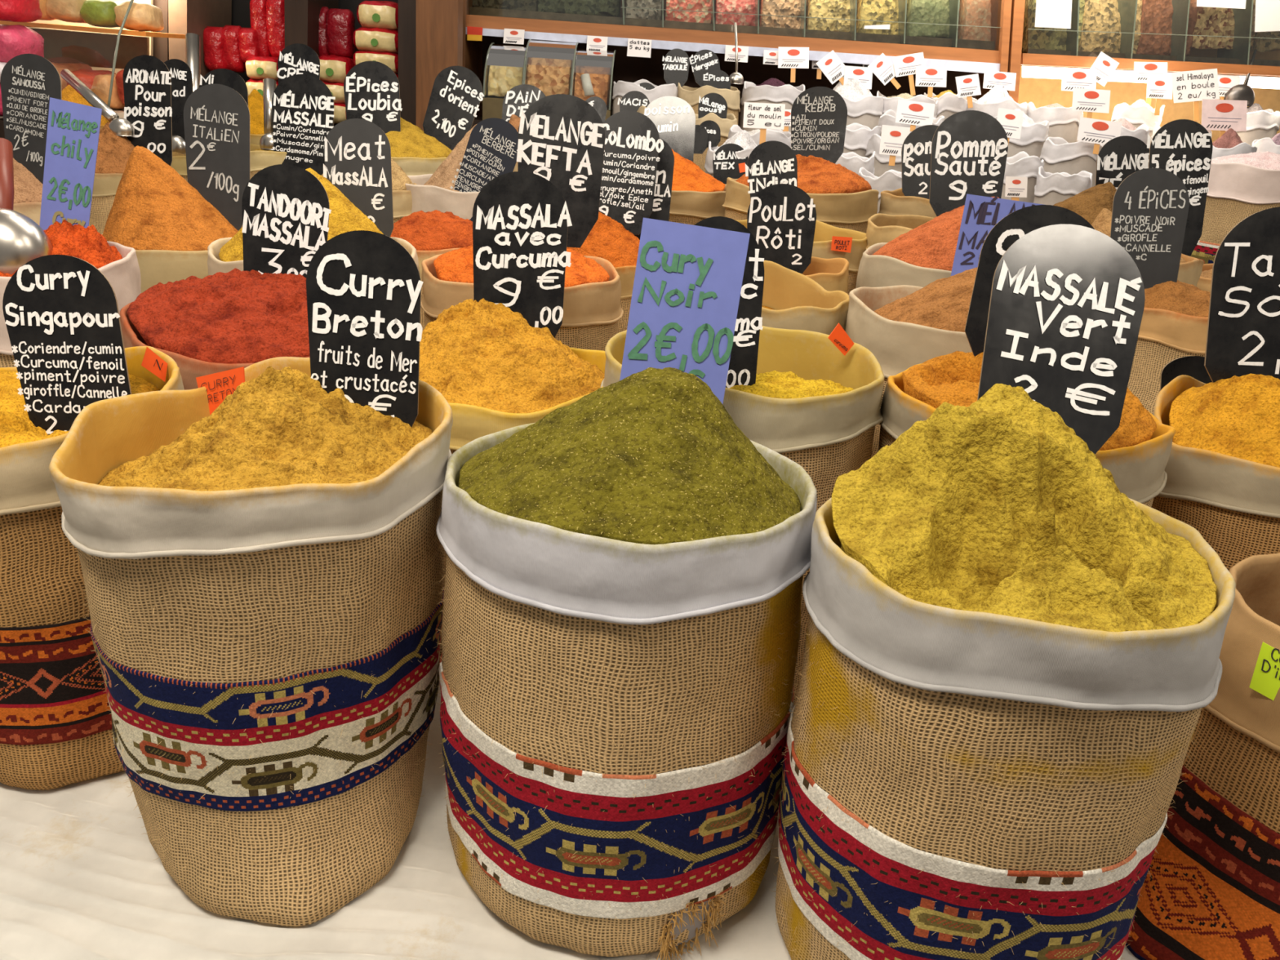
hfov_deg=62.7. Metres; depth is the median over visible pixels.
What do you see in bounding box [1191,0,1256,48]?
goods
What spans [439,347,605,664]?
sack
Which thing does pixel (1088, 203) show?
heap
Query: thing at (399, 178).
heap
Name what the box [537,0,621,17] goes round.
goods
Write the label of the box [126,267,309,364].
heap
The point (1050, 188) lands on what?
sack
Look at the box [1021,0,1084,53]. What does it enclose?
goods
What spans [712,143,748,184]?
price sign
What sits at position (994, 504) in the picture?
heap
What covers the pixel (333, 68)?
bag
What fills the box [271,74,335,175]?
price sign
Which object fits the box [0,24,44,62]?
pack
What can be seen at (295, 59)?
price sign
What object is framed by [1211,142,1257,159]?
sack
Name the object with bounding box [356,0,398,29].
bag
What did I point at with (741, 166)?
paper tag
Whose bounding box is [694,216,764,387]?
price sign
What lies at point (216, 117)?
price sign
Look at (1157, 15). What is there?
goods
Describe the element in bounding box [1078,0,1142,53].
goods
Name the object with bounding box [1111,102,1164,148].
sack
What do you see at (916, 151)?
price sign
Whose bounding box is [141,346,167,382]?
paper tag
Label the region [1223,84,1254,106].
bowl
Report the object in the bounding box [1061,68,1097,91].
price card
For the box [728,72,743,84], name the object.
bowl
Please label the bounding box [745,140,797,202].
price sign
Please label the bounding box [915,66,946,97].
price card
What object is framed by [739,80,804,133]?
sack
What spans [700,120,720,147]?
price sign
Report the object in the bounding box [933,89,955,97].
heap
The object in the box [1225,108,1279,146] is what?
sack
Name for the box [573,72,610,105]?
nuts
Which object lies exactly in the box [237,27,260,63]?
bag
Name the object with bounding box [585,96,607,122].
price sign
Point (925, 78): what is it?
print
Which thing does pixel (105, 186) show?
sack
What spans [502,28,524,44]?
label
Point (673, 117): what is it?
price sign
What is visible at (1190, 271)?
sack
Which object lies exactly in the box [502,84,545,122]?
price sign
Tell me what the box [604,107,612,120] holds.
tray
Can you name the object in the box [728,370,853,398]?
heap
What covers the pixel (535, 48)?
bin
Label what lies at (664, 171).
price sign
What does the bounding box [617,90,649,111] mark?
price sign
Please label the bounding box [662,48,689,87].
price sign
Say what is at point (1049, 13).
label
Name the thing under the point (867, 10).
goods
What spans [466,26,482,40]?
label
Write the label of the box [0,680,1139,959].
table top
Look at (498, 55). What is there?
bin
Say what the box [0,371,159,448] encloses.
heap
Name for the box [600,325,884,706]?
sack
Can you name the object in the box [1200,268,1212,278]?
heap
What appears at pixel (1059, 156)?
sack
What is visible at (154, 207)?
heap
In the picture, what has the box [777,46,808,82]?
price card
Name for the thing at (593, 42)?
label
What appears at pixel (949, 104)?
sack
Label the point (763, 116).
price card
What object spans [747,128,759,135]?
heap
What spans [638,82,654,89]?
price sign
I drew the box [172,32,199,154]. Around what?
scoop
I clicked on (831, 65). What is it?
price card
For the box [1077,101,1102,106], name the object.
print
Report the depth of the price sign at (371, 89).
3.61 m
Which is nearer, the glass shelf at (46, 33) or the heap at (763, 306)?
the heap at (763, 306)
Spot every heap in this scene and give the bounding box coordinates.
[0,219,122,276]
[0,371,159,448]
[13,158,42,203]
[62,84,108,124]
[94,121,134,173]
[97,365,432,491]
[102,145,238,250]
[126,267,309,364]
[172,151,186,156]
[218,168,382,262]
[248,88,263,134]
[253,148,273,151]
[321,157,413,190]
[385,117,452,157]
[390,209,472,250]
[418,297,604,413]
[423,124,476,191]
[433,244,609,287]
[458,367,800,544]
[508,114,519,132]
[566,211,639,267]
[671,149,725,191]
[713,129,757,151]
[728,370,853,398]
[736,154,871,193]
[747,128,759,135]
[755,78,786,86]
[761,305,775,310]
[831,383,1217,631]
[832,76,872,101]
[871,196,999,271]
[873,267,977,332]
[886,93,914,98]
[902,351,1156,450]
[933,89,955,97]
[975,84,1013,103]
[1014,108,1035,126]
[1033,102,1063,110]
[1053,182,1116,224]
[1091,208,1186,263]
[1113,118,1136,130]
[1130,98,1155,111]
[1144,280,1210,317]
[1168,373,1279,467]
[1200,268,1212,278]
[1211,151,1279,169]
[1212,128,1243,148]
[1246,102,1263,112]
[1271,133,1279,145]
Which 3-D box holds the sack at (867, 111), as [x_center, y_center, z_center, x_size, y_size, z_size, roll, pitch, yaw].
[0.962,-1.520,4.965,0.310,0.597,0.308,15,24,27]
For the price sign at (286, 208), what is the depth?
1.67 m
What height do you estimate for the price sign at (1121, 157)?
0.242 m
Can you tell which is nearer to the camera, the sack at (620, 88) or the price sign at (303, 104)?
the price sign at (303, 104)
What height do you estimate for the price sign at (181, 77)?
0.302 m
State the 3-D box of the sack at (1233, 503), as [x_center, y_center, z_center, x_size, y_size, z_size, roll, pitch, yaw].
[0.922,0.120,1.588,0.360,0.491,0.356,-14,28,-38]
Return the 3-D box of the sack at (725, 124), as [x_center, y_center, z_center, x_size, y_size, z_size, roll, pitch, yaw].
[0.290,-1.329,4.522,0.226,0.487,0.224,-14,27,-37]
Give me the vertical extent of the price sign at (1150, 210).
0.288 m
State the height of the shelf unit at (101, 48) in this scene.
1.840 m
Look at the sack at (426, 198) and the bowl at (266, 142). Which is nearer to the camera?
the sack at (426, 198)
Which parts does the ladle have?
handle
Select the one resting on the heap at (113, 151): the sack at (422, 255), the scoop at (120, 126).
the scoop at (120, 126)
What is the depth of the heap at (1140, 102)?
4.93 m
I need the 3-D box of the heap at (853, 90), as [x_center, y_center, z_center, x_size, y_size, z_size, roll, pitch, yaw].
[0.965,-1.571,4.947,0.265,0.680,0.266,4,21,0]
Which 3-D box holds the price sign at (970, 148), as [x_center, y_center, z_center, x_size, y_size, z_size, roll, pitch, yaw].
[0.809,-0.767,2.592,0.188,0.274,0.068,3,22,0]
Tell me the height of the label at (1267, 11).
0.258 m
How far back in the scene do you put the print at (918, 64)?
4.87 m
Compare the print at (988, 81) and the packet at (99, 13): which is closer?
the packet at (99, 13)
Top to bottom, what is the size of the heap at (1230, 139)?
0.536 m
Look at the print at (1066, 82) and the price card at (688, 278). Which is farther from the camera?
the print at (1066, 82)
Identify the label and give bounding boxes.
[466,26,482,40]
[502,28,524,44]
[586,35,608,50]
[626,38,651,57]
[724,44,748,62]
[763,49,777,65]
[863,24,889,29]
[1035,0,1071,28]
[1196,0,1245,8]
[1254,0,1279,31]
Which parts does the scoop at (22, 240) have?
handle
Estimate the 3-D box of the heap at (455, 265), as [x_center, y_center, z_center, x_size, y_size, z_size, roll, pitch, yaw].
[-0.238,-0.197,2.083,0.332,0.556,0.336,4,21,0]
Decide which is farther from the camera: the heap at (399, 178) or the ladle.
the ladle
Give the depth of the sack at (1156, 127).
4.72 m
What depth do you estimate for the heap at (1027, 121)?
4.59 m
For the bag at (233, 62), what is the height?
0.199 m
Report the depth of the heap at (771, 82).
4.90 m
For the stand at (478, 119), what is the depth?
4.88 m
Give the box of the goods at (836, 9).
[805,0,850,31]
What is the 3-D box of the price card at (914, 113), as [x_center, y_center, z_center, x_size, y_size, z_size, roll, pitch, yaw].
[1.131,-1.497,4.317,0.157,0.122,0.032,4,22,2]
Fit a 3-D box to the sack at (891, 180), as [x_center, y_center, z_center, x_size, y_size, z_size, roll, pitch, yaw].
[0.865,-0.947,3.820,0.187,0.360,0.194,4,21,0]
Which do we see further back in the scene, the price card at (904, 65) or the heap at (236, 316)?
the price card at (904, 65)
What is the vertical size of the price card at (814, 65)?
0.120 m
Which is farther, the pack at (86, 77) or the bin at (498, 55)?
the bin at (498, 55)
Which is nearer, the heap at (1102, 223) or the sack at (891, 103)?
the heap at (1102, 223)
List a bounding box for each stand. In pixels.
[0,115,4,138]
[470,115,482,129]
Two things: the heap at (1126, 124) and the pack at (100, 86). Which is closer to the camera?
the pack at (100, 86)
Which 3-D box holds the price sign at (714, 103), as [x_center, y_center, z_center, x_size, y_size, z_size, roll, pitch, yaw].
[0.306,-1.553,4.431,0.124,0.153,0.039,4,22,0]
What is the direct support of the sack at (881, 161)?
on the countertop
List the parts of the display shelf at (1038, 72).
panel, glass pane, panel, price rail, lit panel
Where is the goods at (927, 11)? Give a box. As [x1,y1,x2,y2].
[905,0,959,37]
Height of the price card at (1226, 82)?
0.127 m
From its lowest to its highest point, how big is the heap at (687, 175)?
0.638 m
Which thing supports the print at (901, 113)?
attached to the price card at (914, 113)
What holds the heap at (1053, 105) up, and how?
in the sack at (1064, 122)
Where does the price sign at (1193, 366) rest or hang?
attached to the sack at (1233, 503)
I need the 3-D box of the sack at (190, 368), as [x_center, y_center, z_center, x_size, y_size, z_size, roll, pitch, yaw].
[-0.602,-0.031,1.710,0.399,0.505,0.399,-3,22,-16]
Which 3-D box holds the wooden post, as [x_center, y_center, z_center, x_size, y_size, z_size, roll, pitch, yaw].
[-0.865,-1.833,4.524,0.190,0.820,0.120,4,21,0]
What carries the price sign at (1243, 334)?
on the heap at (1235, 416)
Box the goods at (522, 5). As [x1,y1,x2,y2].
[472,0,537,11]
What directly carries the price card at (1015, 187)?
on the sack
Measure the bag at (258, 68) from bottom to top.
0.105 m
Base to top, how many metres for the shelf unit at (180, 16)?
1.943 m
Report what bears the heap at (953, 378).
in the sack at (1138, 472)
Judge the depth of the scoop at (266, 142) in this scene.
3.68 m
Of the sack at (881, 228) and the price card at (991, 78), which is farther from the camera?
the price card at (991, 78)
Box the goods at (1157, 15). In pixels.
[1136,0,1198,56]
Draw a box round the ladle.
[728,22,743,84]
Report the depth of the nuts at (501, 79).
4.89 m
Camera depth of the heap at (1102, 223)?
2.72 m
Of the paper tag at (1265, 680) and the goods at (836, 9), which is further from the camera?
the goods at (836, 9)
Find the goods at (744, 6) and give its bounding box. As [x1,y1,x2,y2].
[714,0,755,26]
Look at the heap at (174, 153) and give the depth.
3.96 m
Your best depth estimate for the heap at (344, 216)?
1.94 m
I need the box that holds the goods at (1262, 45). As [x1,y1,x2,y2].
[1249,31,1279,52]
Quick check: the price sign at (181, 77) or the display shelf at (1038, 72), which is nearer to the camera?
the price sign at (181, 77)
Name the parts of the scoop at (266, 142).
handle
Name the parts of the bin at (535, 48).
glass, glass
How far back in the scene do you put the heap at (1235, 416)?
1.48 m
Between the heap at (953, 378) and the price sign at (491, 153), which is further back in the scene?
the price sign at (491, 153)
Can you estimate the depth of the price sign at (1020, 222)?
1.51 m
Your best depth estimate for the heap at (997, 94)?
4.86 m
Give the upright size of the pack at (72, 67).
0.171 m
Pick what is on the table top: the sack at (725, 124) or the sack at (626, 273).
the sack at (626, 273)
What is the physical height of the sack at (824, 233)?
0.528 m
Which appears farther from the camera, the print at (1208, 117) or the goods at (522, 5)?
the goods at (522, 5)
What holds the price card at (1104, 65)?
attached to the display shelf at (1038, 72)
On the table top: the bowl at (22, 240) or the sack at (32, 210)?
the sack at (32, 210)
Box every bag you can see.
[203,26,226,71]
[222,25,245,72]
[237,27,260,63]
[244,56,278,80]
[245,78,278,96]
[249,0,271,56]
[266,0,284,57]
[318,6,328,55]
[318,54,354,83]
[321,80,345,102]
[325,8,355,57]
[333,102,346,123]
[353,26,398,53]
[353,50,398,73]
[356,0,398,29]
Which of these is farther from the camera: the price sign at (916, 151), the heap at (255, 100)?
the heap at (255, 100)
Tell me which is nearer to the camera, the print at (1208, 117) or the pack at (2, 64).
the pack at (2, 64)
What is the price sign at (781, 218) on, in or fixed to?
on the heap
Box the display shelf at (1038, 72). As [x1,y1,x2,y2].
[462,0,1279,142]
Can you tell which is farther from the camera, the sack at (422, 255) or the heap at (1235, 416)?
the sack at (422, 255)
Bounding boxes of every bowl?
[0,208,53,275]
[108,117,134,136]
[172,134,186,154]
[259,133,273,150]
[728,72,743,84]
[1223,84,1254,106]
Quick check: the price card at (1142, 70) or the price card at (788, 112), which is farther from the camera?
the price card at (1142, 70)
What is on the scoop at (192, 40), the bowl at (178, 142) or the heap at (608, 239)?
the bowl at (178, 142)
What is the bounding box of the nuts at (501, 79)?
[487,65,523,96]
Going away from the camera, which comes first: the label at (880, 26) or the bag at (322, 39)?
the bag at (322, 39)
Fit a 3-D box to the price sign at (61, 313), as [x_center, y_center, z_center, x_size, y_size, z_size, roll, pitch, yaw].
[-0.712,-0.154,1.308,0.156,0.241,0.061,2,22,-4]
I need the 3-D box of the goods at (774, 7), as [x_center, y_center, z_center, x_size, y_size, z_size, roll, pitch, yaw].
[0.706,-2.377,5.180,0.208,0.324,0.269,4,21,0]
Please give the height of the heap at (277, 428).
0.551 m
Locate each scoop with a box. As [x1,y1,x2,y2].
[0,137,53,275]
[60,68,134,136]
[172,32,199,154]
[259,78,275,150]
[580,73,595,96]
[1223,48,1257,106]
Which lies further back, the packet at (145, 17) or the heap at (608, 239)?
the packet at (145, 17)
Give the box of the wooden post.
[416,0,462,130]
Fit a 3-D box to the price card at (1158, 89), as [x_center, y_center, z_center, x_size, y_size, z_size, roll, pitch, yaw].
[2.380,-1.759,4.817,0.123,0.160,0.044,4,22,0]
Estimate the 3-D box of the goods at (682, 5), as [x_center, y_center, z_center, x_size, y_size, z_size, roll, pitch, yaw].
[0.245,-2.394,5.181,0.224,0.295,0.277,4,21,0]
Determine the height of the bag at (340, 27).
0.208 m
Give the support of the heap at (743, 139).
in the sack at (745, 153)
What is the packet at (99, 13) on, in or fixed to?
on the shelf unit at (101, 48)
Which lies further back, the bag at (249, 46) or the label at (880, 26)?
the label at (880, 26)
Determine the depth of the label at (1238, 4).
4.89 m
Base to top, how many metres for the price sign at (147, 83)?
0.405 m
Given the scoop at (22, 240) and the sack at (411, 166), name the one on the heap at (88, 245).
the scoop at (22, 240)
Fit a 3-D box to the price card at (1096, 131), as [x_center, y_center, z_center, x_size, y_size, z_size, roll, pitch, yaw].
[1.841,-1.379,4.211,0.172,0.137,0.036,4,22,2]
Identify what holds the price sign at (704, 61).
in the heap
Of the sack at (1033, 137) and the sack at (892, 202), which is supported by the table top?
the sack at (892, 202)
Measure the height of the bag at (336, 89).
0.101 m
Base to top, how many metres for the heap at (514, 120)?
0.675 m
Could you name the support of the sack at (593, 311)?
on the table top
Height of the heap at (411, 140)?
0.661 m
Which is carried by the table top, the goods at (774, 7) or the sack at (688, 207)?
the sack at (688, 207)
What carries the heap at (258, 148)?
in the sack at (260, 159)
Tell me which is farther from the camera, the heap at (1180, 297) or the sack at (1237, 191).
the sack at (1237, 191)
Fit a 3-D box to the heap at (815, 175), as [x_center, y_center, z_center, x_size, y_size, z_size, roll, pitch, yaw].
[0.466,-0.642,3.191,0.402,0.654,0.404,3,22,-2]
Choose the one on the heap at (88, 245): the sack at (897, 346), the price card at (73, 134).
the price card at (73, 134)
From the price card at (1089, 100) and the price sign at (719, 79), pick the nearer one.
the price card at (1089, 100)
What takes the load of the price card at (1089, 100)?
in the heap at (1126, 124)
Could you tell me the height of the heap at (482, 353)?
0.527 m
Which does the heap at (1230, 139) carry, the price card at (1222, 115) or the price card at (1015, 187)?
the price card at (1222, 115)
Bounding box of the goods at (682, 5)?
[665,0,711,23]
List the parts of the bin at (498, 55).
glass, glass, glass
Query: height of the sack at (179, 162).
0.479 m
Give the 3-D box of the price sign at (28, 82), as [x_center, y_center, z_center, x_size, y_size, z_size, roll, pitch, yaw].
[-1.462,-0.857,2.524,0.146,0.314,0.078,3,22,-1]
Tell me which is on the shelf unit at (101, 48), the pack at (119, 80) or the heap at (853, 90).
the pack at (119, 80)
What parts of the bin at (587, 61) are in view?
glass, glass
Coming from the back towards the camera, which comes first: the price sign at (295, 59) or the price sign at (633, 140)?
the price sign at (295, 59)
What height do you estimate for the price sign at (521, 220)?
0.281 m
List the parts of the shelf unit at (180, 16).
panel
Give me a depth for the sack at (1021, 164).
4.06 m
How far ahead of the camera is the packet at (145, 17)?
4.15 m
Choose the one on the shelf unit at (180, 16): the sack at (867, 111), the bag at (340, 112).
the bag at (340, 112)
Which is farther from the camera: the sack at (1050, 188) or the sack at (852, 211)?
the sack at (1050, 188)
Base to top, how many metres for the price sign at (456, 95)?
0.289 m
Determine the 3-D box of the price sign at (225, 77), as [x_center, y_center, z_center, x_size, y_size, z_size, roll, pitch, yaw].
[-1.489,-1.306,3.757,0.180,0.310,0.077,3,22,-2]
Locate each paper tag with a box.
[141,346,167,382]
[195,366,244,415]
[738,162,745,173]
[827,323,853,355]
[831,235,852,253]
[1249,641,1279,700]
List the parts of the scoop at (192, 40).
handle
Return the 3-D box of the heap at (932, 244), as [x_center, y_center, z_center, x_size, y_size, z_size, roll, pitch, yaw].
[0.629,-0.274,2.278,0.304,0.658,0.307,4,21,0]
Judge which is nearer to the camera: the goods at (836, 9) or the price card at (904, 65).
the price card at (904, 65)
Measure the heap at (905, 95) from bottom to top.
0.592 m
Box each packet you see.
[39,0,56,20]
[45,0,86,22]
[80,0,122,27]
[113,1,164,31]
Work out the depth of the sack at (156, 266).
2.24 m
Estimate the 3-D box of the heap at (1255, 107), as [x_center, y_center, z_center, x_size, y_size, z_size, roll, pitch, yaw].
[2.909,-1.491,5.104,0.196,0.644,0.194,4,21,0]
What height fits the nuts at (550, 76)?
0.239 m
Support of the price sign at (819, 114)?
on the heap at (815, 175)
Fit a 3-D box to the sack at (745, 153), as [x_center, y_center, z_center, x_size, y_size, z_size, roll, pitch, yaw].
[0.375,-1.096,4.066,0.267,0.398,0.272,4,21,0]
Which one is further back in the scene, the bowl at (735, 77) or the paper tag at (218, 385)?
the bowl at (735, 77)
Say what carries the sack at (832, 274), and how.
on the table top
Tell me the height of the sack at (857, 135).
0.485 m
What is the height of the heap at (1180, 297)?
0.513 m
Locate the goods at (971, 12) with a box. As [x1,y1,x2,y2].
[957,0,991,40]
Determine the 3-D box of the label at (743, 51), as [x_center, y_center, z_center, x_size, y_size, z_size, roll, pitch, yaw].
[0.458,-2.021,4.978,0.109,0.072,0.021,4,22,0]
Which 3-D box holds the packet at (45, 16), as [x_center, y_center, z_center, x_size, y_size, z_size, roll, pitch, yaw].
[-2.410,-1.903,4.213,0.150,0.104,0.211,4,21,0]
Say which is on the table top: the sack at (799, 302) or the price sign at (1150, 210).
the sack at (799, 302)
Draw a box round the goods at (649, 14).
[625,0,662,20]
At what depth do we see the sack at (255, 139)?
3.98 m
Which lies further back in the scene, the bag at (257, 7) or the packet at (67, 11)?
the bag at (257, 7)
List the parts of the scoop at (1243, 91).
handle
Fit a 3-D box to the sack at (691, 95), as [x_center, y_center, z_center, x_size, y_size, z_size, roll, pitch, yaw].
[0.305,-1.551,4.949,0.303,0.589,0.304,4,21,0]
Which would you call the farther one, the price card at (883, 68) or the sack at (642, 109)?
the price card at (883, 68)
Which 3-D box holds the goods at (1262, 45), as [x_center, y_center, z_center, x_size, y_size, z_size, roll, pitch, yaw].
[3.155,-2.193,5.192,0.288,0.161,0.268,4,21,0]
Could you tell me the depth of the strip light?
5.09 m
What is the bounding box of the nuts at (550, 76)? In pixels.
[526,57,572,96]
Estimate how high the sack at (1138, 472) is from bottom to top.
0.500 m
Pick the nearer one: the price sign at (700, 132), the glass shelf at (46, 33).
the price sign at (700, 132)
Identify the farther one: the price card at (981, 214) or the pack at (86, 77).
the pack at (86, 77)
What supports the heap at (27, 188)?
in the sack at (32, 210)
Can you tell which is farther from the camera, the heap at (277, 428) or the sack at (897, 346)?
the sack at (897, 346)
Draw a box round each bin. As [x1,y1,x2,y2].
[482,42,528,119]
[521,39,578,95]
[569,48,616,120]
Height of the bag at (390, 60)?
0.103 m
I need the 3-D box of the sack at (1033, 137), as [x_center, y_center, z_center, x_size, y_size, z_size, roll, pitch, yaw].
[1.647,-1.354,4.733,0.288,0.538,0.285,16,25,29]
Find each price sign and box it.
[0,53,62,184]
[2,254,131,435]
[122,54,172,165]
[164,58,192,141]
[183,84,250,231]
[199,68,248,106]
[241,164,331,278]
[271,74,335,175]
[276,43,319,84]
[306,230,423,426]
[323,118,393,237]
[343,61,402,133]
[422,66,484,150]
[449,117,518,221]
[472,171,572,337]
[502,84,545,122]
[516,93,604,248]
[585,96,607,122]
[599,111,663,235]
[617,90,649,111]
[634,137,674,239]
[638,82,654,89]
[644,96,695,161]
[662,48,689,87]
[688,49,719,86]
[693,124,707,154]
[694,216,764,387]
[697,93,727,118]
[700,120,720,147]
[703,69,730,89]
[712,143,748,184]
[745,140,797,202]
[746,183,816,274]
[790,86,847,163]
[901,124,938,199]
[928,110,1008,216]
[964,204,1094,356]
[977,224,1145,454]
[1095,135,1149,189]
[1110,168,1189,288]
[1146,119,1213,256]
[1160,355,1212,391]
[1204,206,1279,382]
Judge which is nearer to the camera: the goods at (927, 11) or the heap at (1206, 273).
the heap at (1206, 273)
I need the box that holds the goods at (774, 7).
[759,0,806,29]
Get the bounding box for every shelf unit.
[0,0,185,118]
[153,0,416,126]
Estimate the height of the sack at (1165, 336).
0.482 m
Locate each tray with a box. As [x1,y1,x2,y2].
[482,96,504,119]
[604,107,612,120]
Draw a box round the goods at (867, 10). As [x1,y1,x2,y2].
[856,0,907,35]
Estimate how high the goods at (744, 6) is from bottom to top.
0.301 m
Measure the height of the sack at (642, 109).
0.501 m
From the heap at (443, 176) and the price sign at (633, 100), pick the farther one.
the price sign at (633, 100)
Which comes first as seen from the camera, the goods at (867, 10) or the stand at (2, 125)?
the stand at (2, 125)
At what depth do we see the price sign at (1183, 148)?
2.83 m
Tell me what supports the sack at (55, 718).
on the table top
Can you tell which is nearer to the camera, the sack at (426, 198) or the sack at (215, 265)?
the sack at (215, 265)
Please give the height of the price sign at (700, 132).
0.104 m
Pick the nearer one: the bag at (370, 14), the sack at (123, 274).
the sack at (123, 274)
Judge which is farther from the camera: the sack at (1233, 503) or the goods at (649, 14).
the goods at (649, 14)
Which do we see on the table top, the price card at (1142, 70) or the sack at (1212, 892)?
the sack at (1212, 892)
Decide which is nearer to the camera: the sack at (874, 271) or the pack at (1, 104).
the sack at (874, 271)
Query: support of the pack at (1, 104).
on the stand at (2, 125)
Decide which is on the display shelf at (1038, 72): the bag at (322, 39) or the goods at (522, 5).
the goods at (522, 5)
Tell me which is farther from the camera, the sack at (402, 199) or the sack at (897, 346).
the sack at (402, 199)
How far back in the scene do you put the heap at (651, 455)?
1.03 m
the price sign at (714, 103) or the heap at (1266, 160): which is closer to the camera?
the heap at (1266, 160)
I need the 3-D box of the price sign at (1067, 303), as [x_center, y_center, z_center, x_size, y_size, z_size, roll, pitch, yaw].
[0.443,-0.142,1.103,0.168,0.236,0.109,5,22,2]
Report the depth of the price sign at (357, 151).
2.05 m
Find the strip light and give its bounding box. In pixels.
[1022,66,1279,88]
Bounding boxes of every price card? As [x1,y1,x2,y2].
[39,97,102,230]
[619,217,750,404]
[742,102,785,144]
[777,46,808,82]
[782,109,791,131]
[812,60,821,79]
[815,49,844,84]
[843,65,872,88]
[867,53,901,89]
[879,124,910,165]
[893,52,924,95]
[895,98,935,131]
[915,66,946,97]
[951,194,1044,275]
[955,73,981,108]
[982,70,1016,90]
[996,107,1023,143]
[1004,176,1027,200]
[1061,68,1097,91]
[1071,87,1110,118]
[1076,116,1122,154]
[1088,51,1119,86]
[1133,62,1167,106]
[1146,77,1172,115]
[1171,68,1219,120]
[1201,98,1247,137]
[1217,74,1239,99]
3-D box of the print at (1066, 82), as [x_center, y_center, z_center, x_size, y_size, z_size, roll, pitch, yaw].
[2.042,-1.841,4.878,0.120,0.012,0.001,3,6,0]
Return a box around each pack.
[0,0,42,22]
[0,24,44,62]
[0,62,6,78]
[0,82,3,115]
[52,62,92,89]
[66,68,116,88]
[90,73,124,108]
[115,69,124,105]
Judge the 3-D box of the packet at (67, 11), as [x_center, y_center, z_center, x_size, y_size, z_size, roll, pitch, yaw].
[-2.276,-1.899,4.213,0.159,0.116,0.203,4,21,0]
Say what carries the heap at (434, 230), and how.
in the sack at (422, 255)
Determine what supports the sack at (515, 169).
on the table top
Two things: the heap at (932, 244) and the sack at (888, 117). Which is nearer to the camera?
the heap at (932, 244)
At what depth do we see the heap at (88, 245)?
1.72 m
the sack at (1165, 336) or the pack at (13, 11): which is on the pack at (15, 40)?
the pack at (13, 11)
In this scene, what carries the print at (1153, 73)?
attached to the price card at (1142, 70)
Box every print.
[898,64,921,70]
[901,113,928,119]
[921,78,942,81]
[987,80,1012,84]
[1066,81,1092,85]
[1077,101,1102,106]
[1084,131,1113,138]
[1141,73,1163,75]
[1208,117,1241,121]
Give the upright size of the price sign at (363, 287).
0.244 m
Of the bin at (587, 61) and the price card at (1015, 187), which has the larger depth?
the bin at (587, 61)
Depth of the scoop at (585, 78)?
4.88 m
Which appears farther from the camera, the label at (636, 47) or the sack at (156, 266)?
the label at (636, 47)
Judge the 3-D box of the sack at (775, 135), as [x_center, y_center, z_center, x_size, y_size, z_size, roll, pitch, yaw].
[0.482,-1.227,4.348,0.272,0.447,0.268,4,21,0]
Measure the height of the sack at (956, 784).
0.499 m
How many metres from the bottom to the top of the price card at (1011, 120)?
0.149 m
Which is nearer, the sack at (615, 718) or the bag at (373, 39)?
the sack at (615, 718)
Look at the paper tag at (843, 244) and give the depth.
2.51 m
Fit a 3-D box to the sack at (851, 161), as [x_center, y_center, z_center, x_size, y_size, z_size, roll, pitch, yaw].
[0.790,-1.075,4.075,0.199,0.401,0.198,4,21,0]
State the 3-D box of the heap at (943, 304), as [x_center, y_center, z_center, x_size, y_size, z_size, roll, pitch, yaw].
[0.535,-0.090,1.884,0.338,0.596,0.330,4,21,0]
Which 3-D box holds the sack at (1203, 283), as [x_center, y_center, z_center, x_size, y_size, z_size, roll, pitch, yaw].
[1.657,-0.379,3.033,0.328,0.444,0.329,-14,27,-37]
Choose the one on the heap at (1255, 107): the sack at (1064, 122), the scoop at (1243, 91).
the scoop at (1243, 91)
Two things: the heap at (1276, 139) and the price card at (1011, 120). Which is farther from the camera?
the heap at (1276, 139)
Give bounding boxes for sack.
[0,240,141,367]
[0,346,184,790]
[13,201,41,225]
[48,356,453,926]
[88,173,122,234]
[101,233,208,293]
[119,302,309,390]
[170,155,187,182]
[207,236,421,308]
[241,142,287,226]
[249,133,263,144]
[391,156,447,175]
[392,182,417,222]
[404,173,479,219]
[416,248,459,331]
[420,253,623,351]
[435,422,817,959]
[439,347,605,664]
[512,161,517,172]
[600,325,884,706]
[611,79,678,115]
[614,265,635,333]
[636,105,646,114]
[668,184,726,225]
[677,82,740,124]
[693,112,737,172]
[704,141,753,177]
[722,177,879,233]
[728,124,791,147]
[734,219,867,294]
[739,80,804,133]
[760,260,849,334]
[768,497,1235,959]
[802,256,848,293]
[835,151,875,174]
[840,95,884,129]
[842,123,881,156]
[844,284,972,458]
[855,242,951,288]
[857,167,902,213]
[865,133,902,177]
[865,213,933,249]
[876,90,937,118]
[878,109,944,136]
[878,187,937,217]
[878,363,1175,506]
[923,92,973,120]
[967,97,1027,117]
[994,115,1048,157]
[1000,151,1044,203]
[1026,102,1083,142]
[1033,165,1092,205]
[1039,137,1104,186]
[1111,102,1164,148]
[1120,124,1150,145]
[1125,552,1279,959]
[1127,307,1208,413]
[1151,121,1212,138]
[1151,374,1279,571]
[1177,253,1204,286]
[1191,162,1279,263]
[1196,263,1213,292]
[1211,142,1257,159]
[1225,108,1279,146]
[1251,137,1279,154]
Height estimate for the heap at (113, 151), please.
0.601 m
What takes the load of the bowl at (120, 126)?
on the scoop at (120, 126)
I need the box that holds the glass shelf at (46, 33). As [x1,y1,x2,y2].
[0,20,185,39]
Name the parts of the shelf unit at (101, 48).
steel panel, panel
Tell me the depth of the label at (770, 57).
4.98 m
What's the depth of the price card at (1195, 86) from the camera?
4.77 m

